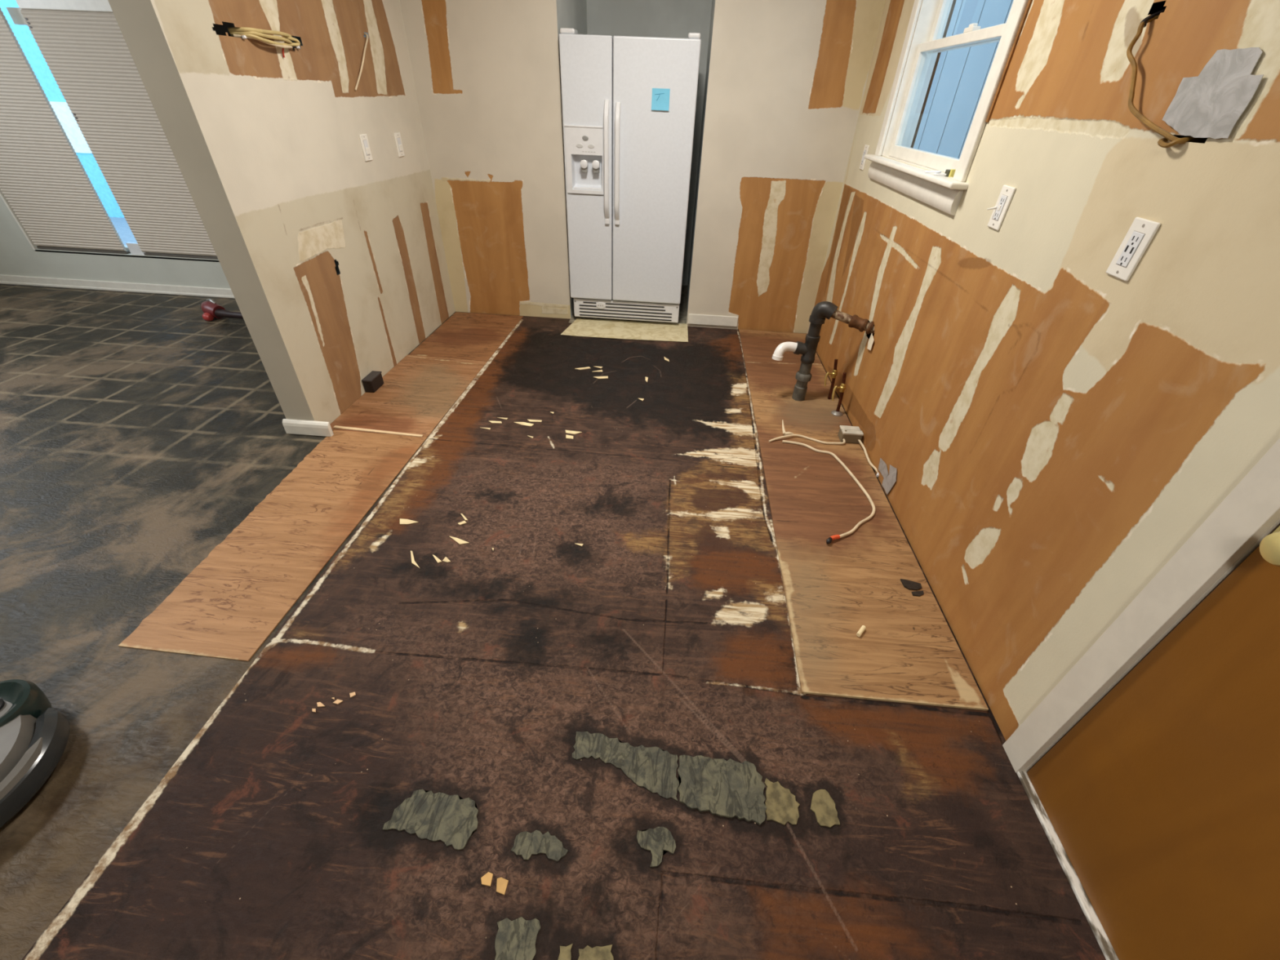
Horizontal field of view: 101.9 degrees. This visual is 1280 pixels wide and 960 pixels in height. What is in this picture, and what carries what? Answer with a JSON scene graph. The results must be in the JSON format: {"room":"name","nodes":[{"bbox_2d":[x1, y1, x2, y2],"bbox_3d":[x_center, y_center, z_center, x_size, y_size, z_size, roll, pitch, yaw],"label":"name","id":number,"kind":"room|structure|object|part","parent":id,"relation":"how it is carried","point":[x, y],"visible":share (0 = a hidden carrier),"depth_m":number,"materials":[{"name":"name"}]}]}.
{"room":"damaged room","nodes":[
{"label":"damaged room","id":0,"kind":"room"},
{"bbox_2d":[0,284,517,959],"bbox_3d":[-3.345,0.480,1.510,4.371,0.001,6.508,4,37,3],"label":"floor","id":1,"kind":"structure","parent":0,"point":[139,430],"depth_m":2.04,"materials":[{"name":"grey tile"}]},
{"bbox_2d":[0,679,70,827],"bbox_3d":[-1.663,0.700,1.198,0.484,0.121,0.486,4,37,3],"label":"machine","id":2,"kind":"object","parent":1,"relation":"on","point":[34,735],"visible":1,"depth_m":1.26,"materials":[{"name":"black plastic"}]},
{"bbox_3d":[-1.537,0.747,1.103,0.142,0.019,0.410,28,43,30],"label":"bumper trim","id":3,"kind":"part","parent":2,"relation":"part of","materials":[{"name":"grey plastic"}]},
{"bbox_2d":[200,298,243,321],"bbox_3d":[-2.941,-1.195,3.685,0.543,0.125,0.182,12,38,13],"label":"tool","id":4,"kind":"object","parent":1,"relation":"on","point":[211,309],"visible":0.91,"depth_m":3.68,"materials":[{"name":"plastic"}]},
{"bbox_3d":[-2.842,-1.181,3.703,0.353,0.070,0.070,4,37,3],"label":"tool handle","id":5,"kind":"part","parent":4,"relation":"part of","materials":[{"name":"black plastic"}]},
{"bbox_2d":[118,430,426,661],"bbox_3d":[-1.349,0.145,2.072,0.489,0.004,1.278,4,37,3],"label":"plywood sheet","id":6,"kind":"object","parent":1,"relation":"on","point":[228,605],"visible":1,"depth_m":1.90,"materials":[{"name":"brown wood"}]},
{"bbox_2d":[329,354,487,437],"bbox_3d":[-1.275,-0.509,2.952,0.531,0.010,0.951,4,37,3],"label":"plywood sheet","id":7,"kind":"object","parent":1,"relation":"on","point":[417,393],"depth_m":2.88,"materials":[{"name":"brown wood"}]},
{"bbox_2d":[361,370,383,392],"bbox_3d":[-1.511,-0.557,2.941,0.056,0.076,0.126,4,37,3],"label":"box","id":8,"kind":"object","parent":7,"relation":"on","point":[373,380],"visible":1,"depth_m":2.91,"materials":[{"name":"plastic"}]},
{"bbox_3d":[-1.510,-0.584,2.921,0.056,0.008,0.126,4,37,3],"label":"box lid","id":9,"kind":"part","parent":8,"relation":"part of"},
{"bbox_3d":[-1.307,-0.242,2.588,0.466,0.006,0.018,6,37,5],"label":"wood strip","id":10,"kind":"part","parent":7,"relation":"part of","materials":[{"name":"brown wood"}]},
{"bbox_2d":[408,311,523,361],"bbox_3d":[-1.195,-1.028,3.663,0.527,0.004,0.847,4,37,3],"label":"plywood sheet","id":11,"kind":"object","parent":1,"relation":"on","point":[463,335],"visible":1,"depth_m":3.62,"materials":[{"name":"brown wood"}]},
{"bbox_2d":[107,0,455,424],"bbox_3d":[-1.538,-1.752,2.573,0.142,2.440,1.827,4,37,3],"label":"wall","id":12,"kind":"structure","parent":0,"point":[332,260],"depth_m":2.38,"materials":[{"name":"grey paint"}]},
{"bbox_2d":[227,26,300,57],"bbox_3d":[-1.488,-1.759,2.092,0.088,0.082,0.349,4,37,3],"label":"cable bundle","id":13,"kind":"object","parent":12,"relation":"attached to","point":[247,33],"visible":0.99,"depth_m":2.02,"materials":[{"name":"white plastic"}]},
{"bbox_2d":[282,418,333,436],"bbox_3d":[-1.623,-0.255,2.533,0.230,0.074,0.022,4,37,3],"label":"baseboard piece","id":14,"kind":"structure","parent":12,"relation":"attached to","point":[291,426],"depth_m":2.52,"materials":[{"name":"white paint"}]},
{"bbox_2d":[354,32,368,90],"bbox_3d":[-1.424,-2.145,2.660,0.066,0.242,0.264,-3,37,-7],"label":"stub","id":15,"kind":"object","parent":12,"relation":"hanging from","point":[366,34],"visible":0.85,"depth_m":2.64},
{"bbox_2d":[359,133,373,161],"bbox_3d":[-1.452,-1.763,2.752,0.011,0.119,0.073,4,37,3],"label":"switch plate","id":16,"kind":"object","parent":12,"relation":"attached to","point":[363,137],"visible":1,"depth_m":2.75,"materials":[{"name":"white plastic"}]},
{"bbox_2d":[393,132,404,156],"bbox_3d":[-1.421,-1.982,3.067,0.011,0.119,0.073,4,37,3],"label":"switch plate","id":17,"kind":"object","parent":12,"relation":"attached to","point":[397,135],"visible":1,"depth_m":3.06,"materials":[{"name":"white plastic"}]},
{"bbox_2d":[0,0,885,333],"bbox_3d":[-1.913,-2.641,3.750,6.547,2.440,1.052,4,37,3],"label":"wall","id":18,"kind":"structure","parent":0,"point":[782,83],"depth_m":3.37,"materials":[{"name":"grey paint"}]},
{"bbox_2d":[0,7,219,262],"bbox_3d":[-3.685,-2.488,3.460,1.934,1.882,0.124,4,37,3],"label":"window","id":19,"kind":"structure","parent":18,"relation":"in","point":[17,17],"depth_m":3.95,"materials":[{"name":"white paint"}]},
{"bbox_2d":[0,7,129,253],"bbox_3d":[-4.266,-2.505,3.461,0.725,1.836,0.041,4,37,3],"label":"window shade","id":20,"kind":"object","parent":19,"relation":"attached to","point":[43,180],"visible":1,"depth_m":3.68,"materials":[{"name":"fabric"}]},
{"bbox_3d":[-4.297,-1.778,4.006,0.725,0.018,0.032,4,37,3],"label":"rail","id":21,"kind":"part","parent":20,"relation":"part of","materials":[{"name":"grey plastic"}]},
{"bbox_3d":[-3.680,-2.511,3.482,1.930,1.870,0.060,4,37,3],"label":"frame","id":22,"kind":"part","parent":19,"relation":"part of","materials":[{"name":"white paint"}]},
{"bbox_2d":[15,0,217,259],"bbox_3d":[-3.309,-2.285,3.527,1.140,1.471,0.043,4,37,3],"label":"window shade","id":23,"kind":"object","parent":19,"relation":"attached to","point":[82,44],"visible":0.58,"depth_m":3.45,"materials":[{"name":"fabric"}]},
{"bbox_3d":[-3.232,-2.847,3.108,1.035,0.065,0.038,4,37,3],"label":"rail","id":24,"kind":"part","parent":23,"relation":"part of","materials":[{"name":"white paint"}]},
{"bbox_3d":[-3.281,-1.700,3.960,1.035,0.018,0.032,4,37,3],"label":"rail","id":25,"kind":"part","parent":23,"relation":"part of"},
{"bbox_3d":[-3.716,-1.728,4.001,1.930,0.016,0.080,4,37,3],"label":"sill","id":26,"kind":"part","parent":19,"relation":"part of","materials":[{"name":"grey paint"}]},
{"bbox_2d":[0,274,235,298],"bbox_3d":[-3.416,-1.482,4.090,3.697,0.072,0.018,4,37,3],"label":"baseboard","id":27,"kind":"structure","parent":18,"relation":"attached to","point":[4,279],"depth_m":4.12,"materials":[{"name":"white paint"}]},
{"bbox_2d":[688,313,737,326],"bbox_3d":[0.547,-1.200,3.896,0.371,0.076,0.013,4,37,3],"label":"baseboard piece","id":28,"kind":"structure","parent":18,"relation":"attached to","point":[701,319],"depth_m":3.89,"materials":[{"name":"white paint"}]},
{"bbox_2d":[22,315,1106,959],"bbox_3d":[0.038,-0.087,2.467,2.196,0.001,3.748,4,37,3],"label":"floor","id":29,"kind":"structure","parent":0,"point":[476,675],"depth_m":1.39,"materials":[{"name":"brown wood"}]},
{"bbox_2d":[316,702,324,706],"bbox_3d":[-0.892,0.628,1.446,0.028,0.003,0.012,22,41,24],"label":"chip","id":30,"kind":"object","parent":29,"relation":"on","point":[319,704],"visible":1,"depth_m":1.45,"materials":[{"name":"beige wood"}]},
{"bbox_2d":[333,699,342,704],"bbox_3d":[-0.847,0.623,1.456,0.023,0.003,0.012,9,37,9],"label":"chip","id":31,"kind":"object","parent":29,"relation":"on","point":[337,701],"visible":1,"depth_m":1.46,"materials":[{"name":"beige wood"}]},
{"bbox_2d":[349,692,355,697],"bbox_3d":[-0.817,0.610,1.475,0.014,0.003,0.014,-18,41,-25],"label":"chip","id":32,"kind":"object","parent":29,"relation":"on","point":[353,694],"visible":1,"depth_m":1.47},
{"bbox_2d":[400,518,418,524],"bbox_3d":[-0.923,0.168,2.065,0.081,0.003,0.031,4,37,3],"label":"wood splinter","id":33,"kind":"object","parent":29,"relation":"on","point":[402,521],"visible":1,"depth_m":2.06,"materials":[{"name":"beige wood"}]},
{"bbox_2d":[410,551,419,568],"bbox_3d":[-0.830,0.293,1.901,0.017,0.003,0.107,-20,42,-27],"label":"wood splinter","id":34,"kind":"object","parent":29,"relation":"on","point":[413,562],"visible":1,"depth_m":1.90,"materials":[{"name":"beige wood"}]},
{"bbox_2d":[382,789,478,849],"bbox_3d":[-0.487,0.801,1.237,0.214,0.004,0.105,9,37,8],"label":"floor remnant","id":35,"kind":"structure","parent":29,"relation":"on","point":[450,820],"depth_m":1.23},
{"bbox_2d":[432,555,441,563],"bbox_3d":[-0.751,0.290,1.909,0.055,0.003,0.013,27,43,30],"label":"wood splinter","id":36,"kind":"object","parent":29,"relation":"on","point":[437,560],"visible":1,"depth_m":1.91,"materials":[{"name":"beige wood"}]},
{"bbox_2d":[442,556,450,562],"bbox_3d":[-0.713,0.295,1.905,0.033,0.003,0.019,31,45,33],"label":"wood splinter","id":37,"kind":"object","parent":29,"relation":"on","point":[446,559],"visible":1,"depth_m":1.90,"materials":[{"name":"beige wood"}]},
{"bbox_2d":[449,536,468,544],"bbox_3d":[-0.699,0.233,1.989,0.092,0.003,0.022,17,39,18],"label":"wood splinter","id":38,"kind":"object","parent":29,"relation":"on","point":[460,541],"visible":1,"depth_m":1.99,"materials":[{"name":"beige wood"}]},
{"bbox_2d":[457,520,466,524],"bbox_3d":[-0.710,0.172,2.071,0.029,0.003,0.016,-24,44,-31],"label":"wood splinter","id":39,"kind":"object","parent":29,"relation":"on","point":[463,522],"visible":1,"depth_m":2.07,"materials":[{"name":"beige wood"}]},
{"bbox_2d":[480,871,493,886],"bbox_3d":[-0.337,0.877,1.141,0.025,0.004,0.024,4,37,3],"label":"scrap","id":40,"kind":"object","parent":29,"relation":"on","point":[486,879],"visible":1,"depth_m":1.14,"materials":[{"name":"beige wood"}]},
{"bbox_2d":[488,420,502,423],"bbox_3d":[-0.756,-0.302,2.707,0.074,0.003,0.018,3,37,1],"label":"wood splinter","id":41,"kind":"object","parent":29,"relation":"on","point":[491,421],"visible":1,"depth_m":2.70,"materials":[{"name":"beige wood"}]},
{"bbox_2d":[496,877,508,894],"bbox_3d":[-0.302,0.886,1.132,0.026,0.004,0.030,4,37,3],"label":"scrap","id":42,"kind":"object","parent":29,"relation":"on","point":[502,883],"visible":1,"depth_m":1.13,"materials":[{"name":"beige wood"}]},
{"bbox_2d":[494,916,540,959],"bbox_3d":[-0.255,0.947,1.053,0.092,0.004,0.096,4,37,3],"label":"floor remnant","id":43,"kind":"structure","parent":29,"relation":"on","point":[515,940],"depth_m":1.06,"materials":[{"name":"grey"}]},
{"bbox_2d":[514,422,533,426],"bbox_3d":[-0.607,-0.293,2.704,0.106,0.003,0.027,11,37,12],"label":"wood splinter","id":44,"kind":"object","parent":29,"relation":"on","point":[518,423],"visible":1,"depth_m":2.70,"materials":[{"name":"beige wood"}]},
{"bbox_2d":[527,419,542,422],"bbox_3d":[-0.557,-0.311,2.731,0.078,0.003,0.019,4,37,3],"label":"wood splinter","id":45,"kind":"object","parent":29,"relation":"on","point":[530,420],"visible":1,"depth_m":2.73,"materials":[{"name":"beige wood"}]},
{"bbox_2d":[511,830,568,862],"bbox_3d":[-0.229,0.843,1.195,0.130,0.004,0.059,4,37,3],"label":"floor remnant","id":46,"kind":"structure","parent":29,"relation":"on","point":[526,844],"depth_m":1.19,"materials":[{"name":"grey"}]},
{"bbox_2d":[557,943,573,959],"bbox_3d":[-0.153,0.961,1.041,0.030,0.004,0.048,4,37,3],"label":"floor remnant","id":47,"kind":"structure","parent":29,"relation":"on","point":[565,951],"depth_m":1.05,"materials":[{"name":"beige"}]},
{"bbox_2d":[565,434,573,439],"bbox_3d":[-0.355,-0.217,2.616,0.044,0.003,0.032,4,37,3],"label":"wood splinter","id":48,"kind":"object","parent":29,"relation":"on","point":[569,437],"visible":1,"depth_m":2.61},
{"bbox_2d":[565,430,582,434],"bbox_3d":[-0.343,-0.242,2.651,0.088,0.003,0.027,7,37,7],"label":"wood splinter","id":49,"kind":"object","parent":29,"relation":"on","point":[566,431],"visible":1,"depth_m":2.65,"materials":[{"name":"beige wood"}]},
{"bbox_2d":[574,366,590,369],"bbox_3d":[-0.361,-0.703,3.270,0.098,0.003,0.023,-10,38,-17],"label":"wood splinter","id":50,"kind":"object","parent":29,"relation":"on","point":[588,367],"visible":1,"depth_m":3.27,"materials":[{"name":"beige wood"}]},
{"bbox_2d":[577,944,613,959],"bbox_3d":[-0.090,0.965,1.039,0.078,0.004,0.050,1,37,-3],"label":"floor remnant","id":51,"kind":"structure","parent":29,"relation":"on","point":[597,953],"depth_m":1.05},
{"bbox_2d":[593,376,608,378],"bbox_3d":[-0.239,-0.627,3.175,0.090,0.003,0.028,-4,37,-9],"label":"wood splinter","id":52,"kind":"object","parent":29,"relation":"on","point":[597,377],"visible":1,"depth_m":3.17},
{"bbox_2d":[560,318,688,342],"bbox_3d":[-0.099,-1.114,3.834,0.910,0.003,0.385,4,37,3],"label":"vinyl offcut","id":53,"kind":"object","parent":29,"relation":"on","point":[614,329],"visible":1,"depth_m":3.81,"materials":[{"name":"beige plastic"}]},
{"bbox_2d":[572,731,679,801],"bbox_3d":[-0.033,0.729,1.361,0.311,0.003,0.111,14,38,16],"label":"floor remnant","id":54,"kind":"structure","parent":29,"relation":"on","point":[654,769],"depth_m":1.36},
{"bbox_2d":[636,826,675,866],"bbox_3d":[0.039,0.844,1.209,0.078,0.004,0.083,-17,41,-25],"label":"floor remnant","id":55,"kind":"structure","parent":29,"relation":"on","point":[658,840],"depth_m":1.21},
{"bbox_2d":[677,755,766,825],"bbox_3d":[0.205,0.776,1.308,0.222,0.007,0.148,4,37,3],"label":"floor remnant","id":56,"kind":"structure","parent":29,"relation":"on","point":[729,788],"depth_m":1.30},
{"bbox_2d":[764,778,799,825],"bbox_3d":[0.352,0.798,1.288,0.087,0.004,0.104,4,37,3],"label":"floor remnant","id":57,"kind":"structure","parent":29,"relation":"on","point":[781,805],"depth_m":1.28,"materials":[{"name":"beige"}]},
{"bbox_2d":[810,789,839,827],"bbox_3d":[0.452,0.809,1.280,0.065,0.004,0.084,4,37,3],"label":"floor remnant","id":58,"kind":"structure","parent":29,"relation":"on","point":[823,805],"depth_m":1.28,"materials":[{"name":"beige"}]},
{"bbox_2d":[738,328,988,711],"bbox_3d":[0.863,-0.235,2.707,0.534,0.008,2.975,4,37,3],"label":"plywood sheet","id":59,"kind":"object","parent":29,"relation":"on","point":[907,651],"visible":0.84,"depth_m":1.95,"materials":[{"name":"brown wood"}]},
{"bbox_2d":[768,419,875,543],"bbox_3d":[0.827,-0.024,2.378,0.397,0.044,0.904,4,37,3],"label":"cable","id":60,"kind":"object","parent":59,"relation":"on","point":[787,434],"visible":1,"depth_m":2.50,"materials":[{"name":"white plastic"}]},
{"bbox_2d":[772,301,874,400],"bbox_3d":[0.991,-0.676,2.828,0.516,0.566,0.140,12,38,13],"label":"drain pipe","id":61,"kind":"object","parent":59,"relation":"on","point":[822,310],"visible":1,"depth_m":2.80,"materials":[{"name":"black plastic"}]},
{"bbox_2d":[824,359,837,399],"bbox_3d":[1.087,-0.576,2.969,0.066,0.243,0.033,4,37,3],"label":"water valve","id":62,"kind":"object","parent":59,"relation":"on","point":[834,372],"visible":1,"depth_m":2.95,"materials":[{"name":"orange metal"}]},
{"bbox_3d":[1.063,-0.576,2.962,0.018,0.088,0.013,4,37,3],"label":"lever","id":63,"kind":"part","parent":62,"relation":"part of","materials":[{"name":"gold metal"}]},
{"bbox_2d":[831,372,846,416],"bbox_3d":[1.096,-0.472,2.830,0.083,0.243,0.064,19,40,21],"label":"water valve","id":64,"kind":"object","parent":59,"relation":"on","point":[842,388],"visible":1,"depth_m":2.82,"materials":[{"name":"orange metal"}]},
{"bbox_3d":[1.055,-0.472,2.821,0.018,0.088,0.013,4,37,3],"label":"lever","id":65,"kind":"part","parent":64,"relation":"part of","materials":[{"name":"gold metal"}]},
{"bbox_2d":[837,425,863,443],"bbox_3d":[1.078,-0.235,2.659,0.101,0.063,0.080,4,37,3],"label":"junction box","id":66,"kind":"object","parent":59,"relation":"on","point":[851,434],"visible":0.97,"depth_m":2.64,"materials":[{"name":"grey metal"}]},
{"bbox_2d":[856,625,866,636],"bbox_3d":[0.724,0.494,1.697,0.014,0.014,0.044,30,45,32],"label":"wooden dowel","id":67,"kind":"object","parent":59,"relation":"on","point":[863,628],"visible":1,"depth_m":1.69,"materials":[{"name":"beige wood"}]},
{"bbox_2d":[857,439,879,476],"bbox_3d":[1.115,-0.111,2.526,0.027,0.030,0.295,2,37,-1],"label":"cable","id":68,"kind":"object","parent":59,"relation":"on","point":[859,440],"visible":0.98,"depth_m":2.52,"materials":[{"name":"white plastic"}]},
{"bbox_2d":[900,578,922,590],"bbox_3d":[0.982,0.379,1.875,0.067,0.006,0.046,4,37,3],"label":"flake","id":69,"kind":"object","parent":59,"relation":"on","point":[908,584],"visible":1,"depth_m":1.87,"materials":[{"name":"brown"}]},
{"bbox_2d":[911,590,924,596],"bbox_3d":[0.989,0.404,1.843,0.049,0.004,0.021,-4,37,-9],"label":"flake","id":70,"kind":"object","parent":59,"relation":"on","point":[918,593],"visible":1,"depth_m":1.84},
{"bbox_2d":[568,284,687,323],"bbox_3d":[-0.050,-1.492,4.353,0.888,0.004,1.140,4,37,3],"label":"floor","id":71,"kind":"structure","parent":0,"point":[683,302],"depth_m":4.12,"materials":[{"name":"grey tile"}]},
{"bbox_2d":[559,27,701,322],"bbox_3d":[-0.057,-2.075,3.697,0.810,1.660,0.823,4,37,3],"label":"refrigerator","id":72,"kind":"object","parent":71,"relation":"on","point":[628,163],"visible":1,"depth_m":3.31,"materials":[{"name":"white metal"}]},
{"bbox_3d":[-0.353,-2.032,3.306,0.239,0.367,0.010,4,37,3],"label":"dispenser panel","id":73,"kind":"part","parent":72,"relation":"part of","materials":[{"name":"white plastic"}]},
{"bbox_3d":[-0.358,-2.004,3.353,0.038,0.028,0.020,4,37,3],"label":"paddle spout","id":74,"kind":"part","parent":72,"relation":"part of","materials":[{"name":"grey plastic"}]},
{"bbox_3d":[-0.334,-1.948,3.408,0.305,1.486,0.056,4,37,3],"label":"freezer door","id":75,"kind":"part","parent":72,"relation":"part of","materials":[{"name":"white metal"}]},
{"bbox_3d":[-0.282,-1.998,3.350,0.038,0.028,0.020,4,37,3],"label":"paddle spout","id":76,"kind":"part","parent":72,"relation":"part of","materials":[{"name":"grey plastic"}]},
{"bbox_3d":[-0.210,-2.010,3.290,0.032,0.650,0.068,4,37,3],"label":"door handle","id":77,"kind":"part","parent":72,"relation":"part of","materials":[{"name":"white plastic"}]},
{"bbox_3d":[-0.143,-1.997,3.293,0.032,0.650,0.068,4,37,3],"label":"door handle","id":78,"kind":"part","parent":72,"relation":"part of","materials":[{"name":"white plastic"}]},
{"bbox_3d":[0.073,-1.917,3.389,0.499,1.486,0.056,4,37,3],"label":"fridge door","id":79,"kind":"part","parent":72,"relation":"part of","materials":[{"name":"white metal"}]},
{"bbox_2d":[651,88,670,111],"bbox_3d":[0.122,-2.263,3.085,0.105,0.105,0.011,4,37,3],"label":"sticky note","id":80,"kind":"object","parent":72,"relation":"attached to","point":[660,96],"visible":1,"depth_m":3.09,"materials":[{"name":"blue paper"}]},
{"bbox_2d":[808,0,1279,741],"bbox_3d":[1.143,-0.367,0.859,0.150,2.440,7.200,4,37,3],"label":"wall","id":81,"kind":"structure","parent":0,"point":[1055,427],"depth_m":1.33,"materials":[{"name":"beige paint"}]},
{"bbox_2d":[859,144,869,169],"bbox_3d":[1.270,-1.829,2.941,0.009,0.119,0.073,4,37,3],"label":"wall outlet","id":82,"kind":"object","parent":81,"relation":"attached to","point":[866,147],"visible":0.98,"depth_m":2.93,"materials":[{"name":"white plastic"}]},
{"bbox_2d":[866,333,874,350],"bbox_3d":[1.162,-0.694,2.615,0.001,0.081,0.064,4,37,3],"label":"flap","id":83,"kind":"object","parent":81,"relation":"attached to","point":[871,340],"visible":1,"depth_m":2.61,"materials":[{"name":"beige paper"}]},
{"bbox_2d":[878,457,896,494],"bbox_3d":[1.104,-0.036,2.322,0.003,0.137,0.212,4,37,3],"label":"tape patch","id":84,"kind":"object","parent":81,"relation":"attached to","point":[888,482],"visible":1,"depth_m":2.30,"materials":[{"name":"grey paper"}]},
{"bbox_2d":[864,0,1032,215],"bbox_3d":[1.270,-1.719,2.051,0.212,1.040,1.162,4,37,3],"label":"window","id":85,"kind":"structure","parent":81,"relation":"in","point":[923,41],"depth_m":2.31,"materials":[{"name":"white paint"}]},
{"bbox_2d":[924,170,946,175],"bbox_3d":[1.158,-1.201,2.028,0.041,0.013,0.102,-1,37,-5],"label":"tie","id":86,"kind":"object","parent":85,"relation":"on","point":[935,172],"visible":1,"depth_m":2.03,"materials":[{"name":"white plastic"}]},
{"bbox_3d":[1.269,-1.573,2.168,0.035,0.445,0.941,4,37,3],"label":"sash","id":87,"kind":"part","parent":85,"relation":"part of","materials":[{"name":"white paint"}]},
{"bbox_2d":[944,168,955,177],"bbox_3d":[1.189,-1.174,1.983,0.028,0.026,0.048,4,37,3],"label":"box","id":88,"kind":"object","parent":85,"relation":"on","point":[951,172],"visible":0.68,"depth_m":1.97,"materials":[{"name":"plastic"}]},
{"bbox_3d":[1.323,-1.894,1.926,0.035,0.432,0.941,4,37,3],"label":"sash","id":89,"kind":"part","parent":85,"relation":"part of","materials":[{"name":"white paint"}]},
{"bbox_2d":[986,184,1016,230],"bbox_3d":[1.125,-0.858,1.634,0.031,0.119,0.073,4,37,3],"label":"wall outlet","id":90,"kind":"object","parent":81,"relation":"attached to","point":[1006,193],"visible":1,"depth_m":1.63,"materials":[{"name":"white plastic"}]},
{"bbox_2d":[1016,770,1119,959],"bbox_3d":[1.021,1.030,1.007,0.135,0.012,0.904,4,37,3],"label":"trim","id":91,"kind":"structure","parent":81,"relation":"attached to","point":[1089,912],"depth_m":1.18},
{"bbox_2d":[1106,217,1160,281],"bbox_3d":[1.087,-0.510,1.148,0.009,0.119,0.073,4,37,3],"label":"wall outlet","id":92,"kind":"object","parent":81,"relation":"attached to","point":[1140,235],"visible":1,"depth_m":1.14,"materials":[{"name":"white plastic"}]},
{"bbox_2d":[1002,438,1279,773],"bbox_3d":[1.050,0.191,0.379,0.126,2.110,1.033,4,37,3],"label":"trim","id":93,"kind":"structure","parent":81,"relation":"attached to","point":[1250,513],"depth_m":1.01,"materials":[{"name":"beige paint"}]},
{"bbox_2d":[1026,525,1279,959],"bbox_3d":[0.984,0.212,0.407,0.118,2.010,0.870,4,37,3],"label":"door","id":94,"kind":"structure","parent":81,"relation":"in","point":[1162,801],"depth_m":0.95,"materials":[{"name":"brown wood"}]},
{"bbox_3d":[0.990,0.106,0.775,0.081,0.066,0.066,4,37,3],"label":"knob","id":95,"kind":"part","parent":94,"relation":"part of","materials":[{"name":"gold metal"}]},
{"bbox_3d":[1.036,0.070,0.827,0.003,0.060,0.014,4,37,3],"label":"latch plate","id":96,"kind":"part","parent":94,"relation":"part of","materials":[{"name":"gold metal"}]},
{"bbox_2d":[1126,8,1207,147],"bbox_3d":[1.133,-0.856,1.095,0.088,0.249,0.301,4,37,3],"label":"hanging cable","id":97,"kind":"object","parent":81,"relation":"hanging from","point":[1175,140],"visible":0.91,"depth_m":1.14,"materials":[{"name":"brown plastic"}]},
{"bbox_2d":[1162,47,1263,138],"bbox_3d":[1.097,-0.740,0.995,0.003,0.137,0.190,4,37,3],"label":"tape patch","id":98,"kind":"object","parent":81,"relation":"attached to","point":[1209,104],"visible":1,"depth_m":0.98,"materials":[{"name":"silver metal"}]},
{"label":"outside","id":99,"kind":"structure","parent":0,"visible":0},
{"bbox_2d":[109,217,137,245],"bbox_3d":[-2.303,-4.157,8.576,22.000,0.100,9.700,4,37,3],"label":"ground","id":100,"kind":"structure","parent":99,"point":[121,225],"depth_m":7.41,"materials":[{"name":"blue"}]},
{"bbox_2d":[0,0,124,217],"bbox_3d":[-7.140,-5.508,7.013,3.300,3.600,0.200,4,37,3],"label":"wall","id":101,"kind":"structure","parent":100,"relation":"on","point":[24,37],"depth_m":7.07,"materials":[{"name":"blue"}]},
{"bbox_2d":[49,101,91,153],"bbox_3d":[-7.162,-4.986,7.401,3.300,0.600,0.240,4,37,3],"label":"trim","id":102,"kind":"structure","parent":101,"relation":"attached to","point":[68,122],"depth_m":7.34,"materials":[{"name":"white"}]},
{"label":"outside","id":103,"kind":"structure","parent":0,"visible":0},
{"bbox_2d":[912,0,1013,158],"bbox_3d":[2.694,-2.413,3.151,0.120,3.700,6.350,4,37,3],"label":"wall","id":104,"kind":"structure","parent":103,"point":[961,75],"depth_m":4.51,"materials":[{"name":"blue"}]}
]}

